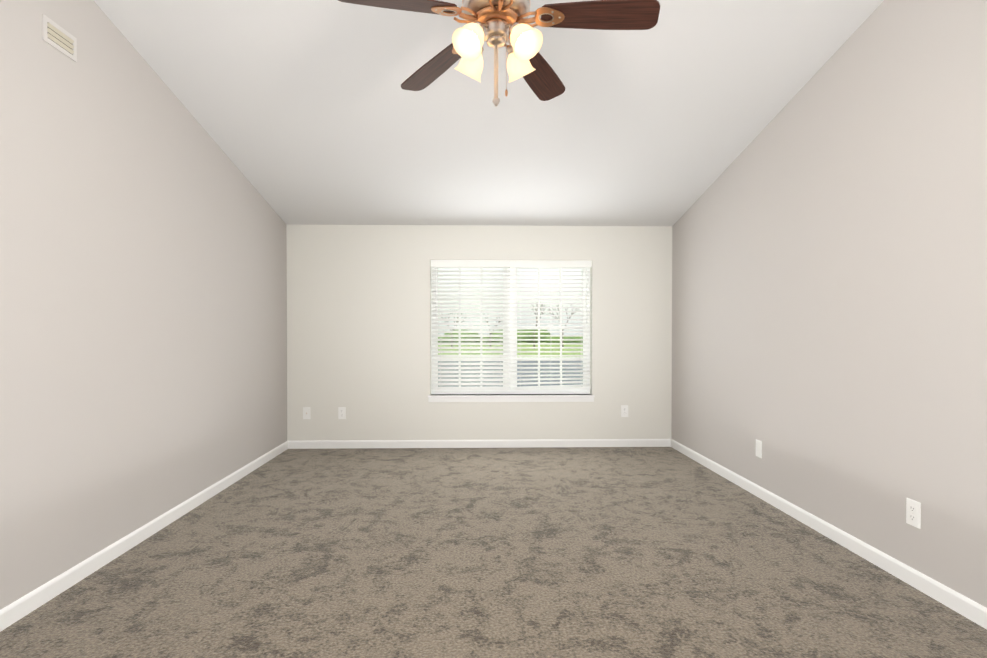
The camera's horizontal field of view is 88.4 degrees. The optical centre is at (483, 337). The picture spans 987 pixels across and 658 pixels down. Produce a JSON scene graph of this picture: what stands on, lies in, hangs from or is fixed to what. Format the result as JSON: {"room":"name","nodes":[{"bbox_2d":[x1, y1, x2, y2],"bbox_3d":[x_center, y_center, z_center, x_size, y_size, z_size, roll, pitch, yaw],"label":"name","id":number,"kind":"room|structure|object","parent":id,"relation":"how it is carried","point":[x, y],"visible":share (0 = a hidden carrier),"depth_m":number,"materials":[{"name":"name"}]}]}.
{"room":"empty living room","nodes":[
{"label":"empty living room","id":0,"kind":"room"},
{"bbox_2d":[0,0,286,609],"bbox_3d":[-2.165,-0.720,2.113,0.200,3.938,7.200,0,1,-1],"label":"wall","id":1,"kind":"structure","parent":0,"point":[143,312],"depth_m":2.84,"materials":[{"name":"grey paint"}]},
{"bbox_2d":[42,14,76,61],"bbox_3d":[-2.069,-1.460,2.479,0.014,0.120,0.200,0,1,-1],"label":"air vent","id":2,"kind":"object","parent":1,"relation":"in","point":[58,38],"visible":1,"depth_m":2.47,"materials":[{"name":"white metal"}]},
{"bbox_2d":[0,441,287,631],"bbox_3d":[-2.059,1.206,2.138,0.013,0.086,6.800,0,1,-1],"label":"baseboard","id":3,"kind":"structure","parent":1,"relation":"attached to","point":[38,597],"depth_m":2.84,"materials":[{"name":"white wood"}]},
{"bbox_2d":[286,224,671,440],"bbox_3d":[-0.030,-0.021,5.671,4.230,2.460,0.200,0,1,-1],"label":"wall","id":4,"kind":"structure","parent":0,"point":[359,322],"depth_m":5.56,"materials":[{"name":"white paint"}]},
{"bbox_2d":[303,407,309,418],"bbox_3d":[-1.931,0.826,5.529,0.079,0.130,0.016,0,1,-1],"label":"electrical outlet","id":5,"kind":"object","parent":4,"relation":"attached to","point":[306,412],"visible":1,"depth_m":5.53,"materials":[{"name":"white plastic"}]},
{"bbox_2d":[338,407,345,418],"bbox_3d":[-1.549,0.825,5.542,0.079,0.130,0.008,0,1,-1],"label":"electrical outlet","id":6,"kind":"object","parent":4,"relation":"attached to","point":[341,412],"visible":1,"depth_m":5.54,"materials":[{"name":"white plastic"}]},
{"bbox_2d":[288,439,667,448],"bbox_3d":[-0.028,1.167,5.579,4.170,0.086,0.013,0,1,-1],"label":"baseboard","id":7,"kind":"structure","parent":4,"relation":"attached to","point":[521,443],"depth_m":5.57,"materials":[{"name":"white wood"}]},
{"bbox_2d":[428,267,594,401],"bbox_3d":[0.305,-0.074,5.667,1.835,1.563,0.222,0,1,-1],"label":"window","id":8,"kind":"structure","parent":4,"relation":"in","point":[578,395],"depth_m":5.70,"materials":[{"name":"white plastic"}]},
{"bbox_2d":[431,260,510,391],"bbox_3d":[-0.141,-0.126,5.603,0.881,1.452,0.081,0,1,-1],"label":"window blind","id":9,"kind":"object","parent":8,"relation":"attached to","point":[493,264],"visible":0.96,"depth_m":5.61,"materials":[{"name":"white plastic"}]},
{"bbox_2d":[511,260,591,391],"bbox_3d":[0.748,-0.127,5.623,0.894,1.452,0.081,0,1,-1],"label":"window blind","id":10,"kind":"object","parent":8,"relation":"attached to","point":[516,264],"visible":0.9,"depth_m":5.62,"materials":[{"name":"white plastic"}]},
{"bbox_2d":[621,405,627,416],"bbox_3d":[1.562,0.815,5.613,0.079,0.130,0.008,0,1,-1],"label":"electrical outlet","id":11,"kind":"object","parent":4,"relation":"attached to","point":[624,410],"visible":1,"depth_m":5.61,"materials":[{"name":"white plastic"}]},
{"bbox_2d":[94,0,883,225],"bbox_3d":[0.050,-1.994,2.149,4.630,1.691,7.200,0,1,-1],"label":"ceiling","id":12,"kind":"structure","parent":0,"point":[307,112],"depth_m":3.55,"materials":[{"name":"white paint"}]},
{"bbox_2d":[338,0,659,106],"bbox_3d":[0.067,-1.455,2.108,1.268,0.953,1.240,0,1,-1],"label":"fan","id":13,"kind":"object","parent":12,"relation":"hanging from","point":[495,25],"visible":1,"depth_m":2.08,"materials":[{"name":"brown wood"}]},
{"bbox_2d":[0,447,986,657],"bbox_3d":[0.050,1.299,2.187,4.630,0.100,7.200,0,1,-1],"label":"floor","id":14,"kind":"structure","parent":0,"point":[599,552],"depth_m":2.65,"materials":[{"name":"carpet"}]},
{"bbox_2d":[671,0,986,607],"bbox_3d":[2.264,-0.721,2.215,0.200,3.938,7.200,0,1,-1],"label":"wall","id":15,"kind":"structure","parent":0,"point":[829,288],"depth_m":2.87,"materials":[{"name":"grey paint"}]},
{"bbox_2d":[756,439,761,457],"bbox_3d":[2.122,0.857,3.914,0.008,0.130,0.079,0,1,-1],"label":"electrical outlet","id":16,"kind":"object","parent":15,"relation":"attached to","point":[759,448],"visible":1,"depth_m":3.90,"materials":[{"name":"white plastic"}]},
{"bbox_2d":[668,439,986,628],"bbox_3d":[2.158,1.205,2.234,0.013,0.086,6.800,0,1,-1],"label":"baseboard","id":17,"kind":"structure","parent":15,"relation":"attached to","point":[968,608],"depth_m":2.87,"materials":[{"name":"white wood"}]},
{"bbox_2d":[906,498,920,528],"bbox_3d":[2.153,0.880,2.543,0.008,0.130,0.079,0,1,-1],"label":"electrical outlet","id":18,"kind":"object","parent":15,"relation":"attached to","point":[913,512],"visible":1,"depth_m":2.54,"materials":[{"name":"white plastic"}]},
{"label":"outside","id":19,"kind":"structure","parent":0,"visible":0},
{"bbox_2d":[438,342,582,354],"bbox_3d":[-1.776,1.023,83.019,160.000,0.200,153.700,0,1,-1],"label":"lawn","id":20,"kind":"structure","parent":19,"point":[517,349],"depth_m":50.89,"materials":[{"name":"green plant"}]},
{"bbox_2d":[438,330,582,342],"bbox_3d":[1.011,-0.332,77.992,126.419,2.620,6.713,0,1,-1],"label":"hedge","id":21,"kind":"object","parent":20,"relation":"on","point":[502,337],"depth_m":76.38,"materials":[{"name":"green plant"}]},
{"bbox_2d":[438,361,582,386],"bbox_3d":[-0.397,1.602,22.887,160.000,0.020,20.000,0,1,-1],"label":"path","id":22,"kind":"structure","parent":20,"relation":"on","point":[502,373],"depth_m":22.56,"materials":[{"name":"grey concrete"}]},
{"bbox_2d":[444,304,578,346],"bbox_3d":[-0.252,-1.738,59.331,43.787,5.825,17.114,0,1,-1],"label":"trees","id":23,"kind":"object","parent":20,"relation":"on","point":[501,322],"depth_m":58.99,"materials":[{"name":"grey plant"}]}
]}

